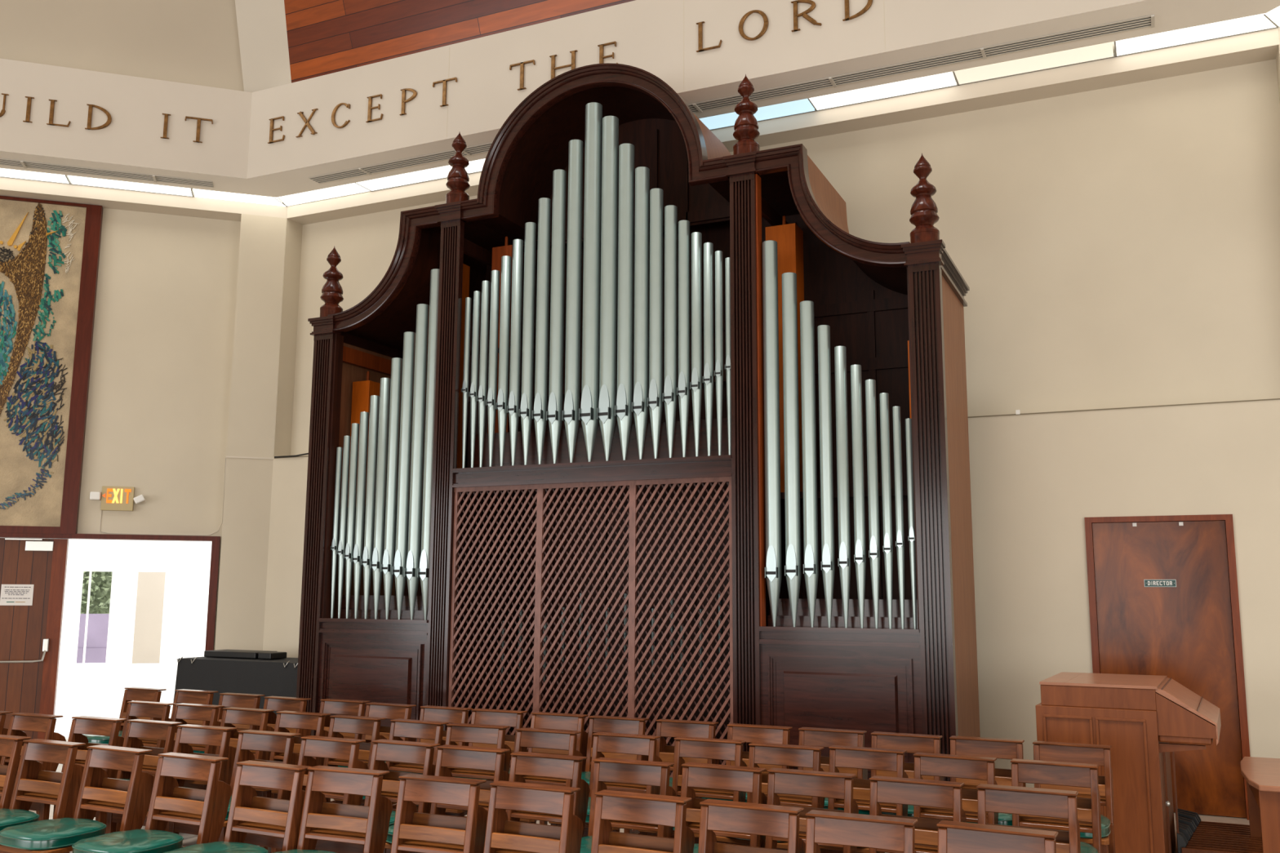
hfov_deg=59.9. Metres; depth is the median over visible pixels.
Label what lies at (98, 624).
wall
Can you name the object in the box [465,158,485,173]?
light panel
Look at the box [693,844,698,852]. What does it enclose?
seat cushion
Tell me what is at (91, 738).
seat cushion
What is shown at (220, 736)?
chair
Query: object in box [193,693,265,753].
chair
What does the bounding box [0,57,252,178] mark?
fascia
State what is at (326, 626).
shelf
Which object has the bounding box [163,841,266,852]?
seat cushion
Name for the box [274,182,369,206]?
light panel
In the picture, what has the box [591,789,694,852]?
chair
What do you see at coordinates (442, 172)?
light panel
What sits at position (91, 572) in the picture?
trim
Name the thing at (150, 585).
wall
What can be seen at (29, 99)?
bronze letter
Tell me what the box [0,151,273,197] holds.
soffit
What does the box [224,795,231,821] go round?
seat cushion
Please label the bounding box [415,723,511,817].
chair
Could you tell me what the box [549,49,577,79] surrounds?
bronze letter
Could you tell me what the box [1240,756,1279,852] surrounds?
bench
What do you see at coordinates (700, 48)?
bronze letter
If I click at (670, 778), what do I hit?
seat cushion
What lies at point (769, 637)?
shelf
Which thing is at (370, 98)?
bronze letter
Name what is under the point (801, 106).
light panel
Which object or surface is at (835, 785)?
chair
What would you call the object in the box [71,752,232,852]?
chair
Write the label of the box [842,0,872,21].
bronze letter
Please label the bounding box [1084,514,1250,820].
door
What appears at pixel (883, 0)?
trim
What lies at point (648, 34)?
fascia
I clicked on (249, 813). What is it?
chair
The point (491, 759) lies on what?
chair
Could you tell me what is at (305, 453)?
cable
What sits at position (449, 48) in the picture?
trim
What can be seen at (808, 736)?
chair
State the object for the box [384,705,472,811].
chair
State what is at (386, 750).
chair
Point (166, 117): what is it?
bronze letter
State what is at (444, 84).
bronze letter
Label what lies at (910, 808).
seat cushion
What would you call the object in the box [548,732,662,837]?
chair
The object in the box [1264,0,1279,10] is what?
soffit
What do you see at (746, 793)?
seat cushion
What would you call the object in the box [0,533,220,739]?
door
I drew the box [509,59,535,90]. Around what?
bronze letter
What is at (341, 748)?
chair
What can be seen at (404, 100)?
bronze letter
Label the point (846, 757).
chair
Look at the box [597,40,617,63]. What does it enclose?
bronze letter
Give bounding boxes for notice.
[0,584,34,605]
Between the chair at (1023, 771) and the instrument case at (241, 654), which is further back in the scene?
the instrument case at (241, 654)
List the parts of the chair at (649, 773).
post, rail, rail, post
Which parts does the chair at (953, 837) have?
post, rail, post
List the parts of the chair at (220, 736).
leg, post, rail, rail, post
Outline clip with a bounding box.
[1015,409,1020,414]
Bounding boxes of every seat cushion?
[0,808,38,831]
[0,817,105,850]
[72,829,182,852]
[82,730,122,743]
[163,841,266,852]
[193,751,204,753]
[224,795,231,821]
[274,848,335,852]
[386,825,394,844]
[389,810,395,826]
[580,835,592,852]
[581,771,590,784]
[585,796,591,823]
[659,777,672,792]
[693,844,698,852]
[702,792,746,802]
[823,797,844,810]
[858,804,913,817]
[966,813,1012,826]
[1080,814,1110,838]
[1080,841,1097,852]
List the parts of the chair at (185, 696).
post, rail, post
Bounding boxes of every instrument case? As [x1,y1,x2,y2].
[204,649,273,658]
[257,651,286,659]
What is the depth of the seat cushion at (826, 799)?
5.66 m
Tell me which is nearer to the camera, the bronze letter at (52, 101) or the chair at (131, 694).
the chair at (131, 694)
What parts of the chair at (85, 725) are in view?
leg, post, rail, post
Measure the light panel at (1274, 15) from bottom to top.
0.032 m
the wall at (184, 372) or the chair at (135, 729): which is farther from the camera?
the wall at (184, 372)
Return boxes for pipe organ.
[296,62,980,782]
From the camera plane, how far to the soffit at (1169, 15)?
8.99 m
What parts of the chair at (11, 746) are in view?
rail, post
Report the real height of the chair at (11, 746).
0.800 m
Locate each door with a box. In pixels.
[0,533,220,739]
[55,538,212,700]
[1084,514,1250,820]
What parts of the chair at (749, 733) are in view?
post, rail, post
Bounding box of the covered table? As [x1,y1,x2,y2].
[172,656,297,715]
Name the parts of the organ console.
panel moulding, knob, knee panel, key bed moulding, sloping lid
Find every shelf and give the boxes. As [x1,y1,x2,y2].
[318,617,427,635]
[451,454,731,488]
[758,626,919,648]
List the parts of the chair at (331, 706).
post, rail, post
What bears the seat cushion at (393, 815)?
on the chair at (386, 750)
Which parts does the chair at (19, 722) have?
post, rail, post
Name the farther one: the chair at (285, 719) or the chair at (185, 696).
the chair at (185, 696)
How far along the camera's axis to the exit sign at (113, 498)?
11.70 m
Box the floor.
[28,738,1249,852]
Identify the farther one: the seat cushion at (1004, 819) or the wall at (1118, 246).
the wall at (1118, 246)
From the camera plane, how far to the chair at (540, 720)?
6.85 m
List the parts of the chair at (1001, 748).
post, rail, post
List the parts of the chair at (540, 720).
post, leg, rail, post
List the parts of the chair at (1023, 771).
post, rail, rail, post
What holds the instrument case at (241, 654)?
on the covered table
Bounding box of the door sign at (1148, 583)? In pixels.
[1144,579,1176,586]
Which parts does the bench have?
rail, panel, panel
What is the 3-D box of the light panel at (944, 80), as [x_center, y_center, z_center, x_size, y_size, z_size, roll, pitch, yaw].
[2.070,-2.878,9.507,1.229,0.032,0.270,-4,-9,25]
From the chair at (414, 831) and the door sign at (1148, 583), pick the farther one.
the door sign at (1148, 583)
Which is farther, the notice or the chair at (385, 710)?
the notice
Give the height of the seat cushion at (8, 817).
0.066 m
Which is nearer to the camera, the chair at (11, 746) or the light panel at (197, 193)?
the chair at (11, 746)
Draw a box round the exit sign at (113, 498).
[89,486,145,511]
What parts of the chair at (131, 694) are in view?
post, rail, post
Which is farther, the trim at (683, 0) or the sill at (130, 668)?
the sill at (130, 668)
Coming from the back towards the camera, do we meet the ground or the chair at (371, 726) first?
the ground
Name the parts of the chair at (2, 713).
post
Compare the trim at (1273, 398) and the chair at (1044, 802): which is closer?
the chair at (1044, 802)
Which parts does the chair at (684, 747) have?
seat, post, rail, rail, post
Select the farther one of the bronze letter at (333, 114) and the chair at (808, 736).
the bronze letter at (333, 114)
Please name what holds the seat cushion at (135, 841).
on the chair at (207, 809)
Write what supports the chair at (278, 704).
on the floor
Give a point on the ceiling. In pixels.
(189, 42)
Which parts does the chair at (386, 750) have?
post, rail, rail, post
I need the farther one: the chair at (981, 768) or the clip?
the clip
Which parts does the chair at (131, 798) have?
seat, post, rail, rail, post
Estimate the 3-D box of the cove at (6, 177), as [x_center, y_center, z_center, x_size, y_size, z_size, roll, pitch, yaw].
[-8.487,-2.821,11.173,9.970,0.110,0.837,3,-9,-17]
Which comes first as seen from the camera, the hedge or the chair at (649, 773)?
the chair at (649, 773)
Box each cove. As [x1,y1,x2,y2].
[5,177,296,206]
[296,26,1279,204]
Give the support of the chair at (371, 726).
on the floor
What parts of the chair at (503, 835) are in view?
post, rail, post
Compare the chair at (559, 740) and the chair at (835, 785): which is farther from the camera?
the chair at (559, 740)
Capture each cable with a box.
[99,457,226,535]
[274,453,308,457]
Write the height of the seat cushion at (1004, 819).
0.066 m
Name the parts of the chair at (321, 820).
post, rail, rail, post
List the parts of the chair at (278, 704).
post, rail, post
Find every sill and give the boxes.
[70,666,106,672]
[127,666,160,671]
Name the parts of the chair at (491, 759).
seat, post, rail, rail, post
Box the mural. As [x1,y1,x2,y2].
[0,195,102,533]
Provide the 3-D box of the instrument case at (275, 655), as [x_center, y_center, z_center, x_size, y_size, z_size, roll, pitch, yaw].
[-3.503,2.184,10.582,0.160,0.060,0.220,-4,-9,25]
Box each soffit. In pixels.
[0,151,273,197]
[247,0,1270,197]
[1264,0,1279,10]
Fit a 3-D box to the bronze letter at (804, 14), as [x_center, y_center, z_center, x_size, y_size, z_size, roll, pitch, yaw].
[1.366,-3.395,9.122,0.254,0.262,0.022,-4,-9,25]
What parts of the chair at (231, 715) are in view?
seat, post, rail, post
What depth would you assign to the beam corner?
11.68 m
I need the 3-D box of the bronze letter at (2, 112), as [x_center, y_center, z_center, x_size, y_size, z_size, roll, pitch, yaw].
[-6.355,-3.161,10.923,0.235,0.262,0.022,3,-9,-17]
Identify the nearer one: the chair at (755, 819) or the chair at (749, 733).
the chair at (755, 819)
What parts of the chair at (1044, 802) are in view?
post, rail, post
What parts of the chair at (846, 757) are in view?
post, seat, rail, rail, post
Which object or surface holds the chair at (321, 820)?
on the floor
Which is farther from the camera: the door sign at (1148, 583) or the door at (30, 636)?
the door at (30, 636)
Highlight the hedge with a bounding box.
[80,571,112,613]
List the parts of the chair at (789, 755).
post, seat, rail, rail, post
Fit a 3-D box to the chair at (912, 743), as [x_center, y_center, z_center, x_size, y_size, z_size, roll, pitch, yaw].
[1.342,2.030,5.749,0.390,0.800,0.582,-4,-9,26]
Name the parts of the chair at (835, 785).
post, rail, rail, post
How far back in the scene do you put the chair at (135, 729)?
6.35 m
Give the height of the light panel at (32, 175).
0.032 m
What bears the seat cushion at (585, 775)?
on the chair at (621, 725)
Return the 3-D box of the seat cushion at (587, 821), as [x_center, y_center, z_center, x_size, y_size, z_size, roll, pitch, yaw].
[-0.211,1.925,5.585,0.374,0.066,0.380,-4,-9,26]
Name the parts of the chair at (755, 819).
post, rail, post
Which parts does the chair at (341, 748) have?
post, rail, rail, post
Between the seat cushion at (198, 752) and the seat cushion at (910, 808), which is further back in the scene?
the seat cushion at (198, 752)
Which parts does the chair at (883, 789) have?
post, rail, rail, post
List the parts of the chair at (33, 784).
post, rail, rail, post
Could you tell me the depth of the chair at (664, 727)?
6.52 m
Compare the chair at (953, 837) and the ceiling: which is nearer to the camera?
the chair at (953, 837)
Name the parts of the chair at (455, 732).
seat, post, leg, rail, rail, post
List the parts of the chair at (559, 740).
post, seat, rail, rail, post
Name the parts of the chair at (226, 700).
post, rail, post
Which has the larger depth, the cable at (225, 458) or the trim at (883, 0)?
the cable at (225, 458)
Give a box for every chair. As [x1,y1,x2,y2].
[0,711,13,763]
[0,712,66,821]
[0,715,127,852]
[0,734,31,808]
[0,738,85,831]
[0,744,155,852]
[53,719,182,831]
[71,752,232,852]
[82,687,166,744]
[105,724,237,841]
[121,701,175,748]
[151,702,224,777]
[163,760,311,852]
[168,729,301,852]
[170,688,217,725]
[182,706,274,790]
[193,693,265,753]
[243,735,368,848]
[254,711,330,849]
[262,696,311,737]
[271,715,386,852]
[274,765,392,852]
[315,739,439,852]
[319,698,369,802]
[330,702,416,808]
[333,719,448,852]
[383,744,510,852]
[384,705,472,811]
[391,773,488,852]
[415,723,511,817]
[457,708,527,817]
[483,780,583,852]
[506,751,590,837]
[508,711,588,825]
[515,728,583,823]
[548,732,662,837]
[580,757,676,852]
[581,715,648,834]
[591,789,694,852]
[623,719,719,833]
[638,736,746,844]
[680,762,767,852]
[697,799,805,852]
[702,723,793,802]
[715,742,824,850]
[764,768,858,852]
[797,727,867,810]
[804,809,918,852]
[819,745,908,852]
[858,731,943,819]
[868,775,966,852]
[913,752,998,824]
[936,820,1057,852]
[949,735,1026,826]
[976,783,1080,852]
[1010,758,1102,852]
[1032,740,1115,852]
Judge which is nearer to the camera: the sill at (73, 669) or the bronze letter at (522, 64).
the bronze letter at (522, 64)
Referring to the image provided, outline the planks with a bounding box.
[284,0,634,82]
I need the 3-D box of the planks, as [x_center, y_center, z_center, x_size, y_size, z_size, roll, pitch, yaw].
[-0.439,-7.811,9.202,9.393,8.000,3.412,-4,-9,25]
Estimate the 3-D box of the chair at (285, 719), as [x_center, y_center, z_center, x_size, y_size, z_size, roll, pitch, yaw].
[-2.186,2.143,6.639,0.390,0.800,0.582,-4,-9,26]
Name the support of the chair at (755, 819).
on the floor
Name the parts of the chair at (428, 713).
post, rail, post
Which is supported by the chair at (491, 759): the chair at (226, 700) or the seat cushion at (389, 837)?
the seat cushion at (389, 837)
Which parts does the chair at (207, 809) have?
post, rail, rail, post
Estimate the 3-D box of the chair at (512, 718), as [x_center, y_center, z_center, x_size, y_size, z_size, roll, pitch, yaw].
[-0.990,2.180,6.843,0.390,0.800,0.582,-4,-9,24]
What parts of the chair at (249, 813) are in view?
post, rail, rail, post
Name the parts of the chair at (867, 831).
post, rail, post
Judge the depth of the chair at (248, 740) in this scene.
5.86 m
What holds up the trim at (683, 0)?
attached to the soffit at (1169, 15)
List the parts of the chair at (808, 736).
post, rail, post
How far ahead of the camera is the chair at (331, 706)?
7.65 m
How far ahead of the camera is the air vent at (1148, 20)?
9.19 m
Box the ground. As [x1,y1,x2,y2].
[53,662,173,738]
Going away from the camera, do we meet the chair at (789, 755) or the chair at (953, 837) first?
the chair at (953, 837)
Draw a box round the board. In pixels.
[1174,808,1262,852]
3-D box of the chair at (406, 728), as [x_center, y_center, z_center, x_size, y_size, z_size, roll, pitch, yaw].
[-1.390,2.087,6.233,0.390,0.800,0.582,-4,-10,28]
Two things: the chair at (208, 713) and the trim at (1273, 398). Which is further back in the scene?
the trim at (1273, 398)
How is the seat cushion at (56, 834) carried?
on the chair at (131, 798)
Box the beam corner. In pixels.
[235,0,291,92]
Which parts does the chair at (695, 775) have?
post, rail, rail, post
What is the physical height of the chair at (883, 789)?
0.800 m
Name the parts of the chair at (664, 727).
leg, post, rail, post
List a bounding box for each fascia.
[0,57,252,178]
[246,0,1145,178]
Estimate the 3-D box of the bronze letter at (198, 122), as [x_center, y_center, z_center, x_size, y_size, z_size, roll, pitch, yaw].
[-4.568,-3.067,11.483,0.271,0.262,0.022,3,-9,-17]
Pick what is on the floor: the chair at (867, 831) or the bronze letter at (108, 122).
the chair at (867, 831)
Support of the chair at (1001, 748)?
on the floor
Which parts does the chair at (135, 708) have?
post, rail, rail, post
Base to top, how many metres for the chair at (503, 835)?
0.800 m
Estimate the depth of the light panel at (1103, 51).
8.98 m
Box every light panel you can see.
[0,168,71,184]
[67,175,193,196]
[193,189,286,206]
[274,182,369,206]
[355,164,452,191]
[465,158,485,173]
[698,98,816,129]
[808,71,958,111]
[952,41,1115,85]
[1114,13,1278,57]
[1263,5,1279,26]
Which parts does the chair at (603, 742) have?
seat, post, rail, rail, post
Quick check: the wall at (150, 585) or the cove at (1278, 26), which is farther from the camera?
the wall at (150, 585)
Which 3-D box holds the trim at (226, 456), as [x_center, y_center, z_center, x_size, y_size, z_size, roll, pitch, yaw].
[-4.192,0.336,11.931,0.486,0.016,0.008,3,-9,-17]
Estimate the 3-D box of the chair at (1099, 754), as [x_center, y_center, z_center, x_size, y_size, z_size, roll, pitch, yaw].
[2.098,1.983,5.404,0.390,0.800,0.582,-4,-10,27]
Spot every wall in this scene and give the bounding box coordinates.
[76,613,109,663]
[77,208,286,650]
[131,572,165,663]
[262,44,1279,787]
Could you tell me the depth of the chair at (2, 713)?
6.80 m
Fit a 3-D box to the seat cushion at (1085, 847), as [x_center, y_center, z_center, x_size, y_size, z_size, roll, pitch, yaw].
[1.733,1.803,4.694,0.374,0.066,0.380,-4,-9,26]
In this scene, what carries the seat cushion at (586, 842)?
on the chair at (649, 773)
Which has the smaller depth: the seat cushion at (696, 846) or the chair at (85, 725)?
the seat cushion at (696, 846)
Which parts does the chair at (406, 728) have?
seat, post, rail, rail, post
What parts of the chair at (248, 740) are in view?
leg, leg, seat, post, rail, rail, post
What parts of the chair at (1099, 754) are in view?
post, rail, seat, rail, leg, post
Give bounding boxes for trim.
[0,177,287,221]
[82,571,92,665]
[226,456,273,459]
[274,398,1279,458]
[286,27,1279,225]
[446,48,449,135]
[683,0,684,89]
[883,0,885,49]
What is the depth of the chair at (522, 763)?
5.10 m
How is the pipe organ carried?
on the floor
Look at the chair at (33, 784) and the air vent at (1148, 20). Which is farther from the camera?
the air vent at (1148, 20)
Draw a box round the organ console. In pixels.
[1035,671,1221,852]
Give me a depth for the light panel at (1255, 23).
8.50 m
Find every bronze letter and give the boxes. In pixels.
[0,93,8,117]
[22,96,34,122]
[46,98,71,127]
[84,103,111,129]
[160,113,170,138]
[185,115,213,142]
[267,115,284,143]
[295,108,318,137]
[331,102,350,128]
[365,93,382,122]
[399,88,417,115]
[432,76,457,106]
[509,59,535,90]
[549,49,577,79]
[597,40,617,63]
[696,21,721,52]
[738,9,768,40]
[791,0,822,31]
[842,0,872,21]
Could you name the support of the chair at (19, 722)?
on the floor
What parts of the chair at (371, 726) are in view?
leg, post, rail, rail, post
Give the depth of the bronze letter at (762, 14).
9.30 m
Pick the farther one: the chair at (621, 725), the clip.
the clip
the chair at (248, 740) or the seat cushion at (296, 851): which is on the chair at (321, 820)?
the seat cushion at (296, 851)
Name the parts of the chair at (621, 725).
post, rail, post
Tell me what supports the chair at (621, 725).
on the floor
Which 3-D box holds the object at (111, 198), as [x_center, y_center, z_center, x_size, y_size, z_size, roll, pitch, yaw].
[-8.710,-2.574,11.392,9.700,0.133,0.900,3,-9,-17]
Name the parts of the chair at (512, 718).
post, rail, post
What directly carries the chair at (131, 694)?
on the floor
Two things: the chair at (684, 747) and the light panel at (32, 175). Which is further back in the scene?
the light panel at (32, 175)
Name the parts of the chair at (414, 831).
post, rail, rail, post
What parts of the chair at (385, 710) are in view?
post, rail, post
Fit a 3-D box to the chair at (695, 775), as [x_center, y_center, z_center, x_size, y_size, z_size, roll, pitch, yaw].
[0.265,1.853,4.608,0.390,0.800,0.582,-4,-10,27]
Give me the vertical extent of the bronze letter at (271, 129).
0.263 m
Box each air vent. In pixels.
[0,158,213,187]
[308,14,1155,183]
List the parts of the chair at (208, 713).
post, rail, rail, post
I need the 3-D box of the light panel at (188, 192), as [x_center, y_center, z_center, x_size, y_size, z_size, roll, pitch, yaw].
[-5.417,-2.574,11.827,1.214,0.032,0.270,3,-9,-17]
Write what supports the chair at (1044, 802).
on the floor
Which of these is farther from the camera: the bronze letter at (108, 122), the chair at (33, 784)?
the bronze letter at (108, 122)
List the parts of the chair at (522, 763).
post, rail, rail, post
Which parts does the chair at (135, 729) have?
leg, post, rail, rail, post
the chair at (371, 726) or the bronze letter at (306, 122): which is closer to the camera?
the chair at (371, 726)
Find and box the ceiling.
[0,0,244,91]
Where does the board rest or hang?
on the floor
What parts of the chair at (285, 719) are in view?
seat, leg, post, rail, rail, post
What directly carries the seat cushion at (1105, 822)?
on the chair at (1099, 754)
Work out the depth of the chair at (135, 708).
7.42 m
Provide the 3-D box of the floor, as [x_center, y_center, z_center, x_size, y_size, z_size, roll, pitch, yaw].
[-4.711,1.513,-0.860,28.000,0.200,24.900,-4,-9,25]
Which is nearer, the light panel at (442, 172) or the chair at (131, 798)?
the chair at (131, 798)
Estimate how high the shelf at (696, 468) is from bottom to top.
0.154 m
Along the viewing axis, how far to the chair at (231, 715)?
7.03 m
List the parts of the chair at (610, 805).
post, rail, post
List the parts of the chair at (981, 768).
post, rail, rail, post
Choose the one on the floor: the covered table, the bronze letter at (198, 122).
the covered table
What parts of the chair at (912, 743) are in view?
post, rail, post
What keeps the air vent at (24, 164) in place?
attached to the soffit at (223, 184)

